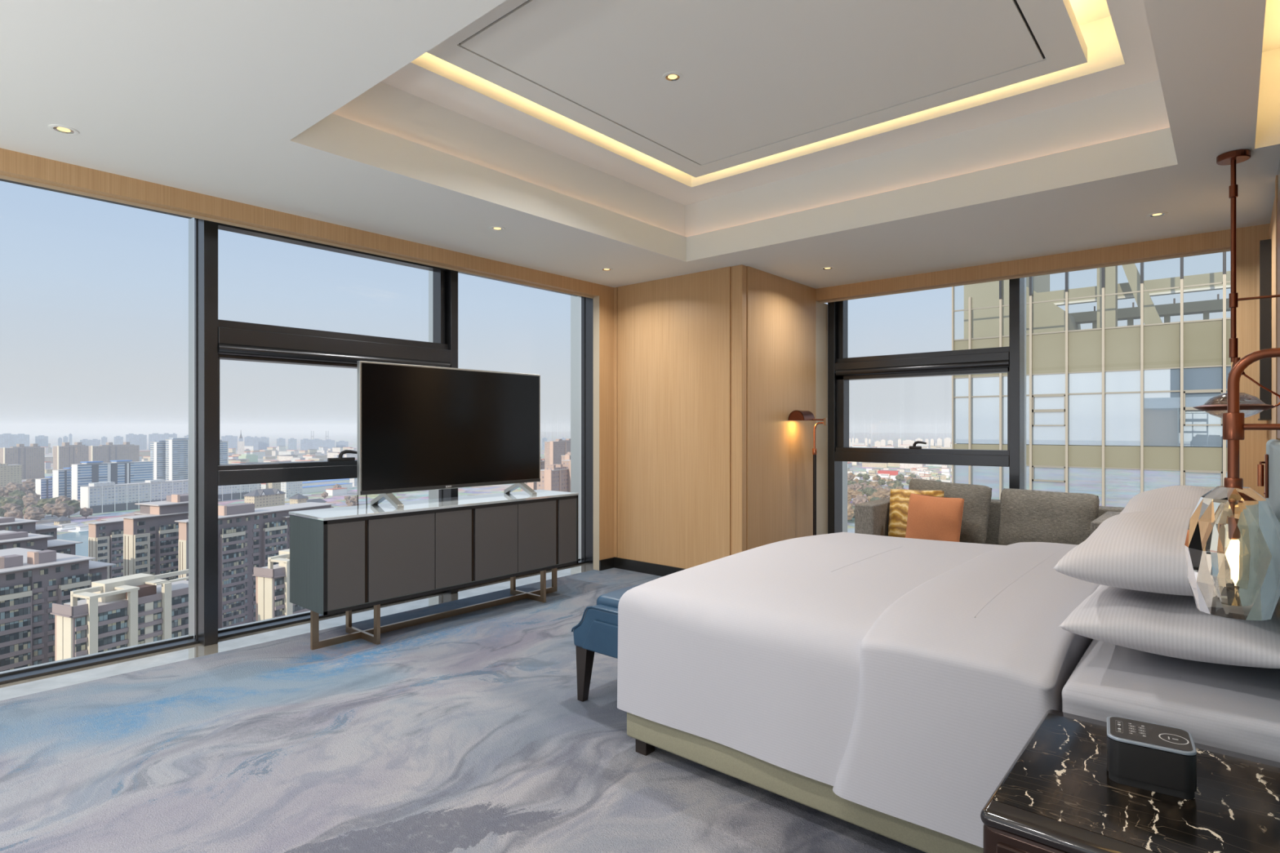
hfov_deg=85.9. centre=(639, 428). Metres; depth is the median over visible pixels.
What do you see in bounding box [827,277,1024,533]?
window frame
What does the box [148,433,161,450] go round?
tower
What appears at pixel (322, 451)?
block
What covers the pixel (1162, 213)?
recessed light
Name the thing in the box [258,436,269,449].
tower
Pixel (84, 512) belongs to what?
tree
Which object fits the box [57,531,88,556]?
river
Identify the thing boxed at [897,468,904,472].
block
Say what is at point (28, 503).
tree
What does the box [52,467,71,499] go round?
office block
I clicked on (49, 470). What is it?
block
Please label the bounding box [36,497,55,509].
tree
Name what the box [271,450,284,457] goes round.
block
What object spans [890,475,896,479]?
block
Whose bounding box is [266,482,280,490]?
apartment block
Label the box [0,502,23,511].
tree
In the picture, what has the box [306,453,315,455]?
block
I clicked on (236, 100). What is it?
ceiling
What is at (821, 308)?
trim
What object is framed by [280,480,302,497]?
apartment block
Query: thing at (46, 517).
road
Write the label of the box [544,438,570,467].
tower block
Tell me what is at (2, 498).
tree
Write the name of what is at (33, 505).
tree
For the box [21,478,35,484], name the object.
tree
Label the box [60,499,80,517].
tree
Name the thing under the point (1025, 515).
cushion
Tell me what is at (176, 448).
tower block
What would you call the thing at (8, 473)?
apartment block
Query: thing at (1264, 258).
mirror
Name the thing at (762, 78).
ceiling
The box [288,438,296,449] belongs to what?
tower
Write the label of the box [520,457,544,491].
tower block
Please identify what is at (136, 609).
apartment block
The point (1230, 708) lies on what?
bed
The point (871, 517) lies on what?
sofa
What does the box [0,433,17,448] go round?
tower
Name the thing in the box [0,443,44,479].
tower block
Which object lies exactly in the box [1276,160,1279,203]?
trim
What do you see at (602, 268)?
recessed light
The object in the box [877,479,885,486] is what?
tree
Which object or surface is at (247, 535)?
apartment block
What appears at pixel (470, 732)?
floor
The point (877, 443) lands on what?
tower
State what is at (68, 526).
house
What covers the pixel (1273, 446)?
headboard
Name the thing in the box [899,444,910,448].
block
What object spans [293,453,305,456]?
block
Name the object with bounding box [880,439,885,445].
tower
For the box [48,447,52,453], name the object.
block
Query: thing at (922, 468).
block
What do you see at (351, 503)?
tree
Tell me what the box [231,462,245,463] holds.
block
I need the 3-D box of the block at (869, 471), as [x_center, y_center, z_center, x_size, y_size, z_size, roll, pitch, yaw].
[457.134,85.590,1351.156,8.933,7.420,13.026,0,0,-43]
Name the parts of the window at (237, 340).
sash, rail, frame, head rail, handle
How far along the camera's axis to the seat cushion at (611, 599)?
3.25 m
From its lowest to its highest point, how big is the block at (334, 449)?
21.200 m
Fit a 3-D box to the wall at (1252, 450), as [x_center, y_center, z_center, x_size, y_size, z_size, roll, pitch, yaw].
[3.116,-0.110,5.435,3.585,2.820,0.300,0,0,41]
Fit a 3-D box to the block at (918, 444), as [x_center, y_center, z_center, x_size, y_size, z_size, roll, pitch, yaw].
[1201.983,75.520,2936.466,47.533,27.560,16.128,0,0,26]
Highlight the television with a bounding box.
[357,360,540,508]
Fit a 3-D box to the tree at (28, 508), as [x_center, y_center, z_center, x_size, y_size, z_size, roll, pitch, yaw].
[-578.746,81.498,656.553,14.259,15.604,14.861,0,0,20]
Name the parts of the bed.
leg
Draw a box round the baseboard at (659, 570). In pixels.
[599,556,684,576]
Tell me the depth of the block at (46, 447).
2398.10 m
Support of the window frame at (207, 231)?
attached to the wall at (15, 164)
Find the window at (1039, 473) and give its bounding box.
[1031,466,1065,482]
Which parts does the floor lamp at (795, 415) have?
lamp shade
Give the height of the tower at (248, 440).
57.300 m
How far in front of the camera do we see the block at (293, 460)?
1649.80 m
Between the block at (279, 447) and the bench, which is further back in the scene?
the block at (279, 447)
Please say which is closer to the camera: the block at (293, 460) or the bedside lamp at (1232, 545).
the bedside lamp at (1232, 545)
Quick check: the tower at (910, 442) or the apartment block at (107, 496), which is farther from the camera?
the tower at (910, 442)
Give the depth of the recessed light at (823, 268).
5.65 m
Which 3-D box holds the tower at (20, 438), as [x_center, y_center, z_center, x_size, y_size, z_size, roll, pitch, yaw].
[-2345.286,54.550,2607.140,45.000,69.500,18.000,0,0,-42]
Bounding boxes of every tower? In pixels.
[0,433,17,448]
[13,433,29,446]
[35,435,48,446]
[57,437,62,445]
[62,435,67,442]
[68,433,71,444]
[80,439,90,445]
[90,439,100,445]
[101,436,106,444]
[114,435,123,444]
[125,433,137,444]
[137,434,146,449]
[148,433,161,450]
[161,433,172,440]
[221,435,237,449]
[237,432,244,454]
[244,435,253,446]
[253,436,258,449]
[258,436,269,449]
[276,437,285,448]
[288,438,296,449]
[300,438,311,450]
[311,438,322,449]
[322,439,334,448]
[336,440,348,447]
[542,437,546,449]
[864,437,867,447]
[868,438,871,447]
[874,440,880,448]
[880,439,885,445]
[887,440,893,445]
[897,438,901,447]
[902,440,914,445]
[930,438,933,445]
[937,438,942,445]
[944,437,950,447]
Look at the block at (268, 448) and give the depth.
2500.33 m
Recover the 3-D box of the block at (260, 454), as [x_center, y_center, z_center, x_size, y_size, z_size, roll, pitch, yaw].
[-1136.073,78.700,2043.172,10.762,21.200,40.905,0,0,27]
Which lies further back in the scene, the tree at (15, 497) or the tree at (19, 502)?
the tree at (15, 497)
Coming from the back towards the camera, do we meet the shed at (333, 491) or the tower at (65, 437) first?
the tower at (65, 437)
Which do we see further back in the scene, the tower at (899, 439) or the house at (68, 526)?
the tower at (899, 439)
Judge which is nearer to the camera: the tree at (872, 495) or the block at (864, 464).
the tree at (872, 495)
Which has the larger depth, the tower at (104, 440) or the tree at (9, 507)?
the tower at (104, 440)
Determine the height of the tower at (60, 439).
52.500 m
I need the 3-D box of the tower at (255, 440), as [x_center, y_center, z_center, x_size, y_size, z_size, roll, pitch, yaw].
[-1490.147,60.050,2668.148,18.000,58.500,18.000,0,0,-29]
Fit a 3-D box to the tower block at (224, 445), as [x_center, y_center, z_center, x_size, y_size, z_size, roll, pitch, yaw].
[-621.180,52.800,1012.157,17.400,73.000,20.600,0,0,24]
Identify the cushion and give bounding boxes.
[596,582,647,608]
[888,488,943,537]
[905,493,964,542]
[908,478,991,543]
[997,488,1099,545]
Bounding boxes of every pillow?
[1053,507,1195,595]
[1057,584,1279,668]
[1119,484,1212,514]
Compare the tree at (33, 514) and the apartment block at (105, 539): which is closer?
the apartment block at (105, 539)
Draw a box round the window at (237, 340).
[195,217,585,639]
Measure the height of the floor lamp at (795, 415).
1.459 m
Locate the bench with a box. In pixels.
[571,577,658,702]
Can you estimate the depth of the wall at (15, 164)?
4.52 m
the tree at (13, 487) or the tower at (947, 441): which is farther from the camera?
the tower at (947, 441)
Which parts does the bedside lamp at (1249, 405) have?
wall arm, wire arm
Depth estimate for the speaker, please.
1.33 m
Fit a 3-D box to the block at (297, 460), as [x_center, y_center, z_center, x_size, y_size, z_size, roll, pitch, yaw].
[-721.831,78.700,1480.100,44.685,21.200,10.391,0,0,22]
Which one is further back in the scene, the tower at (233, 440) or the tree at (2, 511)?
the tower at (233, 440)
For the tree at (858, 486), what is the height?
13.472 m
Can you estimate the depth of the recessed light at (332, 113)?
4.09 m
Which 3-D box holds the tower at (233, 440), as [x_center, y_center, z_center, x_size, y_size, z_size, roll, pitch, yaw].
[-1700.714,58.950,2848.258,58.000,60.700,18.000,0,0,-31]
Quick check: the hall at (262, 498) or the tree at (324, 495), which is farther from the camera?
the tree at (324, 495)
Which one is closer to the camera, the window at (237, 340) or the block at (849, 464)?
the window at (237, 340)
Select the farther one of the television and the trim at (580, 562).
the trim at (580, 562)
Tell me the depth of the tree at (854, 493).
839.96 m
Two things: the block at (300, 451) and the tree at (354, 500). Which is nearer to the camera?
the tree at (354, 500)
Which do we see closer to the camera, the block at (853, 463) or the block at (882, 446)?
the block at (853, 463)
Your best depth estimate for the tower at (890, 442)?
3380.21 m
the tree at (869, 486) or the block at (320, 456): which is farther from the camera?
the block at (320, 456)
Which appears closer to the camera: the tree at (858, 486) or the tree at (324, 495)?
the tree at (324, 495)
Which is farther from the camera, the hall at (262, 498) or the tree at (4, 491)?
the tree at (4, 491)
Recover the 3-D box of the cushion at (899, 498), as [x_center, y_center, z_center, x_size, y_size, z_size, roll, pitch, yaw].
[2.107,0.682,5.260,0.406,0.427,0.193,0,0,41]
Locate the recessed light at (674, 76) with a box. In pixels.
[662,71,682,82]
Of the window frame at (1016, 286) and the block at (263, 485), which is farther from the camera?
the block at (263, 485)
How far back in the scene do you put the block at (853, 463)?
1682.75 m
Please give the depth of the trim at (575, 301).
5.61 m
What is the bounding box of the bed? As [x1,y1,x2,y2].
[626,639,1279,852]
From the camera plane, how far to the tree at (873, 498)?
761.81 m
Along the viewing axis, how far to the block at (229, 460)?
1534.78 m
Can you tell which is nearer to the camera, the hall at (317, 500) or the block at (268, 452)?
the hall at (317, 500)
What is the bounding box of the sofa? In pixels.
[854,497,1124,545]
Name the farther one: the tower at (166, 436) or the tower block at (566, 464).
the tower at (166, 436)
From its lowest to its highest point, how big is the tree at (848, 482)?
14.655 m
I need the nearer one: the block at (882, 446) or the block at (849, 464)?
the block at (849, 464)
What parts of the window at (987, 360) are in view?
handle, rail, sash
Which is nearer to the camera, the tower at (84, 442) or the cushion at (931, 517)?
the cushion at (931, 517)
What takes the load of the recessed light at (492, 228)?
in the ceiling at (236, 100)
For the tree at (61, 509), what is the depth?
660.58 m
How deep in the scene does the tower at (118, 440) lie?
2720.72 m
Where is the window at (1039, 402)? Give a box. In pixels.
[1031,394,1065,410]
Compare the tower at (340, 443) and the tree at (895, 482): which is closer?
the tree at (895, 482)
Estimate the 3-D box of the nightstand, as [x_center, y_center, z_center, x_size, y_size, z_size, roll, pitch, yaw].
[1.000,0.998,1.335,0.478,0.604,0.616,0,0,41]
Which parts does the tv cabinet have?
leg, door, leg, cross rail, pull rail, leg, door, rail, frame, door, pull rail, door, leg, cross rail, door, leg, leg, pull rail, door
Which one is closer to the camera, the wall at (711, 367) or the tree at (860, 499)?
the wall at (711, 367)
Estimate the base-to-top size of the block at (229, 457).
21.200 m
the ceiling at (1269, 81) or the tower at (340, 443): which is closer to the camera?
the ceiling at (1269, 81)
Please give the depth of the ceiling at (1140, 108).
4.17 m
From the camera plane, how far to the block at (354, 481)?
1059.22 m
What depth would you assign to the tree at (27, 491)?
892.50 m
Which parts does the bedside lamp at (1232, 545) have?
lamp shade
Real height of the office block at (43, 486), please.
28.000 m
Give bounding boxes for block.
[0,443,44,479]
[0,462,22,487]
[0,516,64,540]
[0,530,82,555]
[0,547,115,671]
[35,476,52,498]
[40,446,48,453]
[44,457,53,463]
[44,461,50,469]
[44,468,53,473]
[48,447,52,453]
[49,568,188,661]
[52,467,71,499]
[53,442,88,470]
[71,459,153,500]
[80,479,261,513]
[85,517,123,579]
[88,441,139,462]
[120,493,220,580]
[139,450,150,458]
[142,456,150,461]
[150,440,165,480]
[164,437,188,480]
[174,502,335,628]
[219,440,228,464]
[228,448,235,454]
[228,456,238,459]
[228,459,246,463]
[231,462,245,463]
[244,446,253,451]
[249,451,265,458]
[252,548,310,621]
[261,483,266,488]
[262,449,277,456]
[262,456,275,459]
[266,447,275,449]
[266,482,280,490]
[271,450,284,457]
[276,445,285,451]
[278,451,293,455]
[278,455,297,461]
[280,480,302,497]
[286,449,297,453]
[291,457,305,462]
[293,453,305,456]
[295,459,314,461]
[299,450,307,455]
[302,455,315,460]
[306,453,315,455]
[307,448,317,453]
[308,457,324,461]
[315,454,327,458]
[316,450,326,453]
[320,447,328,450]
[327,452,340,457]
[332,447,342,452]
[343,453,357,458]
[349,478,357,486]
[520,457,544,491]
[537,464,568,492]
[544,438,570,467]
[561,452,570,464]
[561,459,570,492]
[847,462,852,468]
[852,462,858,465]
[853,444,866,447]
[862,462,887,467]
[868,470,876,474]
[880,445,893,448]
[887,462,899,466]
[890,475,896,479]
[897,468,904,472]
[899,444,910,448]
[899,463,922,468]
[911,470,919,474]
[915,443,927,447]
[917,471,924,475]
[920,466,928,471]
[925,475,931,479]
[929,445,942,448]
[939,475,946,479]
[941,472,951,475]
[942,468,949,471]
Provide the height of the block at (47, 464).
19.080 m
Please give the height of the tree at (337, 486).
11.115 m
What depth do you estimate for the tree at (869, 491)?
851.32 m
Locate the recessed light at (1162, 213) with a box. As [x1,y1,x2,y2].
[1146,211,1167,217]
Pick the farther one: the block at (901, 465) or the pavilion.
the block at (901, 465)
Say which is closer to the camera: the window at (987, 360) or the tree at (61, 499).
the window at (987, 360)
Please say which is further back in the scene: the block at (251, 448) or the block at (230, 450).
the block at (251, 448)
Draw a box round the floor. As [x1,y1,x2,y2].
[0,568,925,852]
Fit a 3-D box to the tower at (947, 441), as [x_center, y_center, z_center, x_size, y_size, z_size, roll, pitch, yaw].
[1326.267,64.350,2968.328,24.000,49.900,18.000,0,0,24]
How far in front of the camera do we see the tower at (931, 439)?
2901.14 m
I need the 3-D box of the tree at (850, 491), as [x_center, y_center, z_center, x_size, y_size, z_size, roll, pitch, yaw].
[275.459,83.635,899.028,12.026,11.330,11.648,0,0,-7]
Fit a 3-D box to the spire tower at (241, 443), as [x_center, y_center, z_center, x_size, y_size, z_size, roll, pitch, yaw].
[-1281.341,46.300,2207.671,19.000,86.000,18.000,0,0,-30]
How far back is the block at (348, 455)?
1874.03 m
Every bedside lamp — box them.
[1184,347,1279,620]
[1193,149,1279,418]
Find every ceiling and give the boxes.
[0,0,1279,288]
[333,79,1169,236]
[381,0,1159,204]
[1257,0,1279,106]
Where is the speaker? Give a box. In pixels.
[1106,715,1196,799]
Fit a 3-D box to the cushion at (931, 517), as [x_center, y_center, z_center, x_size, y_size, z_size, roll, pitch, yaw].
[2.151,0.690,5.031,0.392,0.405,0.178,0,0,41]
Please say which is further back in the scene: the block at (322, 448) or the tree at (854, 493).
the block at (322, 448)
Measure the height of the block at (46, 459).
15.900 m
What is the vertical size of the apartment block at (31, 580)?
55.900 m
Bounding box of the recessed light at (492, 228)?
[488,226,505,231]
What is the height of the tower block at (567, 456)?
63.000 m
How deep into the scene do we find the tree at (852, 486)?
907.77 m
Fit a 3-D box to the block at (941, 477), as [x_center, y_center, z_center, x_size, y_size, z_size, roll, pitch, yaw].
[530.650,85.590,1204.102,9.407,7.420,7.579,0,0,15]
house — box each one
[57,523,79,530]
[67,524,88,532]
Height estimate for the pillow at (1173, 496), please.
0.216 m
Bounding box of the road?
[22,511,79,519]
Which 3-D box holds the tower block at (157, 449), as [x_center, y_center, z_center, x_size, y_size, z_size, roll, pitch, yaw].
[-706.141,53.550,1011.332,16.800,71.500,19.200,0,0,24]
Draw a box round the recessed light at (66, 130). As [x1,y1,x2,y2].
[48,124,79,134]
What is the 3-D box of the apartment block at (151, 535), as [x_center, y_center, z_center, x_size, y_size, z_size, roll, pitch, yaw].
[-194.110,58.250,282.000,17.300,62.100,35.200,0,0,24]
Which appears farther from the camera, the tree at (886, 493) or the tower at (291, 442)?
the tower at (291, 442)
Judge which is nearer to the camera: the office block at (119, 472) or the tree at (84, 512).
the tree at (84, 512)
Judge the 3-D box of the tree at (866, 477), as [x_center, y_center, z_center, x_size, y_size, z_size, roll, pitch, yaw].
[382.630,82.918,1162.475,12.659,12.763,12.627,0,0,2]
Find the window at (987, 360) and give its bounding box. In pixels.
[834,300,1008,466]
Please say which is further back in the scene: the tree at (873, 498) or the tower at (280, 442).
the tower at (280, 442)
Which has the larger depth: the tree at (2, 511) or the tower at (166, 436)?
the tower at (166, 436)
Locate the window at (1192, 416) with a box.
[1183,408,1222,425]
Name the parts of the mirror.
bevelled glass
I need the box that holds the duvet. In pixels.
[617,532,1099,848]
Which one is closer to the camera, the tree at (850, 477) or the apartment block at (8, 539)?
the apartment block at (8, 539)
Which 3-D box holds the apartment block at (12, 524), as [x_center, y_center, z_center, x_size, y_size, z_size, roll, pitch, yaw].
[-256.456,62.050,274.486,31.300,54.500,32.200,0,0,24]
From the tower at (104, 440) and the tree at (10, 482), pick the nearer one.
the tree at (10, 482)
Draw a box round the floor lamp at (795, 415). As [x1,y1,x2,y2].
[787,410,826,535]
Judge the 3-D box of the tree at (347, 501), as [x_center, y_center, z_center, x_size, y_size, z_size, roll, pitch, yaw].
[-336.522,85.370,794.258,7.660,7.861,7.350,0,0,36]
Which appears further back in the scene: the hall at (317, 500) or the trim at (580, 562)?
the hall at (317, 500)
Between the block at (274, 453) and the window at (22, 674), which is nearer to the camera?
the window at (22, 674)
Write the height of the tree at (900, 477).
14.010 m
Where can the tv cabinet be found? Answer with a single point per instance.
(342, 559)
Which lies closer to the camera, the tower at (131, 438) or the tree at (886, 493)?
the tree at (886, 493)
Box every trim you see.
[0,174,599,570]
[0,562,593,701]
[188,217,581,637]
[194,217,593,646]
[457,271,587,589]
[815,248,1230,535]
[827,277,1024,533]
[842,277,1026,532]
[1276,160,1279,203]
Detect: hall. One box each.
[238,453,257,462]
[243,488,285,508]
[288,493,307,504]
[306,498,327,502]
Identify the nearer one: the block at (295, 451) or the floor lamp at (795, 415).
the floor lamp at (795, 415)
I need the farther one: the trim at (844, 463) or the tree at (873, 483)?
the tree at (873, 483)
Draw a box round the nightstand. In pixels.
[980,709,1279,852]
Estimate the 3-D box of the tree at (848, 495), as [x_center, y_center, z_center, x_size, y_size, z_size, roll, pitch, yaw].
[243.435,82.901,811.011,14.487,12.798,14.032,0,0,14]
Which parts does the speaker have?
touch panel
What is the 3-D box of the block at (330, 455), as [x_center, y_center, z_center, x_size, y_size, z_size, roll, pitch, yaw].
[-881.758,78.700,1984.017,50.512,21.200,13.286,0,0,30]
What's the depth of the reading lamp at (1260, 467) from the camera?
3.33 m
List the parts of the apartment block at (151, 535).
frame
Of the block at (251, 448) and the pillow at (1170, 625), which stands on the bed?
the pillow at (1170, 625)
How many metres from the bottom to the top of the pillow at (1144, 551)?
0.212 m
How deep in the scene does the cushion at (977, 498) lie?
5.15 m
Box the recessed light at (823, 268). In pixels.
[821,266,834,270]
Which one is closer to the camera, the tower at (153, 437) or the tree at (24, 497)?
the tree at (24, 497)
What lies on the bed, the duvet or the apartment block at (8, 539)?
the duvet
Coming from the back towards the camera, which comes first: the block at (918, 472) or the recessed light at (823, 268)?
the block at (918, 472)
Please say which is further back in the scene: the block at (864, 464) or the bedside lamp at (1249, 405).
the block at (864, 464)
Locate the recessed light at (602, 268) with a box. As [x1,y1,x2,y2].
[600,267,613,271]
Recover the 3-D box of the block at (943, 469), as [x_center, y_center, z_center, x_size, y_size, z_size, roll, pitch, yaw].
[627.800,85.590,1412.472,14.449,7.420,7.250,0,0,33]
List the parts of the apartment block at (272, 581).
panel, panel, roof frame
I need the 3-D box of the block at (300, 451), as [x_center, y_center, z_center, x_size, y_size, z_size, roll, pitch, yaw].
[-1115.727,81.350,2282.097,27.327,15.900,11.033,0,0,29]
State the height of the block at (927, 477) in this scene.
6.360 m
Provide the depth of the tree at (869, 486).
908.88 m
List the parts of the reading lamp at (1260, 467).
plate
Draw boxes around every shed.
[302,478,349,486]
[302,482,352,493]
[325,487,346,495]
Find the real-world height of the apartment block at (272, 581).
51.300 m
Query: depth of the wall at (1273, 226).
3.63 m
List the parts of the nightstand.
drawer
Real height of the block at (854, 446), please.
21.200 m
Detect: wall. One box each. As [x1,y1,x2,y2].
[0,147,613,559]
[613,264,815,568]
[815,223,1270,498]
[1268,175,1279,439]
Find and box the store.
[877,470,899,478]
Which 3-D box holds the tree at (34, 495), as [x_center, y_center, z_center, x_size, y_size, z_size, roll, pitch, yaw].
[-716.059,82.447,809.363,15.130,13.706,14.675,0,0,-9]
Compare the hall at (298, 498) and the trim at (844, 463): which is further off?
the hall at (298, 498)
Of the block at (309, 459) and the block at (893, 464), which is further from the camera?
the block at (893, 464)
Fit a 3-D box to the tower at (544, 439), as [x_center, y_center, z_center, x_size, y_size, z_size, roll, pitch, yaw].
[-394.877,63.450,2849.375,21.000,51.700,18.000,0,0,-8]
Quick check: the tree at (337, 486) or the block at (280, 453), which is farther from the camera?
the block at (280, 453)
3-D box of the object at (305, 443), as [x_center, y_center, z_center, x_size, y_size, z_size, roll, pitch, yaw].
[-1266.894,63.800,2608.174,37.000,51.000,18.000,0,0,-26]
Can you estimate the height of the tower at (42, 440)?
62.700 m
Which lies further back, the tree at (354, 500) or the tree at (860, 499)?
the tree at (354, 500)
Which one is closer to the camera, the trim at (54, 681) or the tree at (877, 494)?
the trim at (54, 681)
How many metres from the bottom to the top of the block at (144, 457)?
12.720 m
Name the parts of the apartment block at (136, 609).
panel, panel, roof frame, white panel, white panel, white panel, white panel, roof frame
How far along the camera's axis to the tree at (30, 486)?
904.68 m
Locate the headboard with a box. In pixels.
[1266,439,1279,522]
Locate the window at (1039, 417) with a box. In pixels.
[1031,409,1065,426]
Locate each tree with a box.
[0,487,9,496]
[0,496,14,506]
[0,497,23,507]
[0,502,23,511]
[0,507,7,516]
[4,508,22,519]
[6,484,25,493]
[7,481,22,485]
[8,489,26,499]
[10,495,20,499]
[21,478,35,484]
[22,482,35,491]
[22,493,40,498]
[22,495,36,500]
[22,497,40,504]
[22,504,41,515]
[23,502,32,508]
[23,509,45,522]
[24,489,31,494]
[24,506,44,512]
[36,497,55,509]
[42,502,57,516]
[48,502,75,517]
[54,495,71,503]
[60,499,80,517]
[80,507,93,518]
[320,492,328,497]
[333,484,341,488]
[345,498,351,504]
[347,502,357,506]
[350,495,357,502]
[847,474,853,480]
[847,480,856,484]
[847,484,855,490]
[847,488,853,494]
[847,493,852,502]
[847,504,854,520]
[851,490,862,497]
[852,495,867,505]
[853,483,862,490]
[862,474,870,479]
[862,484,875,488]
[865,487,877,497]
[867,494,875,501]
[868,481,879,486]
[869,497,880,501]
[872,475,879,480]
[872,491,883,498]
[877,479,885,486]
[877,488,890,498]
[892,480,902,484]
[893,483,905,489]
[894,473,904,480]
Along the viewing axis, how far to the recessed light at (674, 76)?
3.49 m
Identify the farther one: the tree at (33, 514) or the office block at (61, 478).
the office block at (61, 478)
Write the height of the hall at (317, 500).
10.000 m
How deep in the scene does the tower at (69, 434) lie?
2720.05 m
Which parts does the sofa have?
armrest, backrest, armrest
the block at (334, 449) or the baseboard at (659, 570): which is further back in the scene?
the block at (334, 449)
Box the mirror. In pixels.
[1256,239,1271,420]
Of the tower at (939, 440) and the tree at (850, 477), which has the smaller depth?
the tree at (850, 477)
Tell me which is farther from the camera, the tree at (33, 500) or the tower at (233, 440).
the tower at (233, 440)
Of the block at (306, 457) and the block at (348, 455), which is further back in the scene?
the block at (348, 455)
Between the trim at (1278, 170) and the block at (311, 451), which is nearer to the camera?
the trim at (1278, 170)
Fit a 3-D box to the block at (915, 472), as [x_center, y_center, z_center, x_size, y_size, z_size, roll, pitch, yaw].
[541.759,85.590,1353.011,14.588,7.420,9.342,0,0,19]
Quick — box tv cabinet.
[288,489,578,649]
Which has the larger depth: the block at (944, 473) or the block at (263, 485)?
the block at (944, 473)
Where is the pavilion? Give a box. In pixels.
[51,515,73,524]
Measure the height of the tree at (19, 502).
17.223 m
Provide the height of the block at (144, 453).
25.440 m
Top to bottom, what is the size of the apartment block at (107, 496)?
31.500 m
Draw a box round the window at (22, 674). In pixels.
[0,178,199,684]
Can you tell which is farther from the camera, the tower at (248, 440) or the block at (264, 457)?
the tower at (248, 440)
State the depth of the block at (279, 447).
2672.66 m
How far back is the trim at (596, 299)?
5.59 m
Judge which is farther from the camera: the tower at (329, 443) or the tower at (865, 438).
the tower at (865, 438)
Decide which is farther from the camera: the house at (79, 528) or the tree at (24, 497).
the tree at (24, 497)
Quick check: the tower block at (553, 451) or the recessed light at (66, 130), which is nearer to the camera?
the recessed light at (66, 130)
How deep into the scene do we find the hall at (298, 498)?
733.88 m
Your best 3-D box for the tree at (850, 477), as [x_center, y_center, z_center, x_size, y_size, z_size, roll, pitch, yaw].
[330.281,80.748,1092.640,16.101,17.104,16.781,0,0,21]
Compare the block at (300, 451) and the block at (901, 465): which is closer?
the block at (901, 465)
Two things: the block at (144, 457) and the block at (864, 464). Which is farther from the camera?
the block at (144, 457)
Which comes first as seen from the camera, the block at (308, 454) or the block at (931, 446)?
the block at (308, 454)
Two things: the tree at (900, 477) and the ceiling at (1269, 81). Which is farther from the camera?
the tree at (900, 477)
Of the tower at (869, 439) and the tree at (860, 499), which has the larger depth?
the tower at (869, 439)
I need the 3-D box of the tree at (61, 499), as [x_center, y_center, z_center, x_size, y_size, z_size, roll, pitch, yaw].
[-642.452,81.943,765.171,13.858,14.715,14.288,0,0,-23]
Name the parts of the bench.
leg, panel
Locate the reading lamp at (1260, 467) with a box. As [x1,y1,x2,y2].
[1257,453,1268,497]

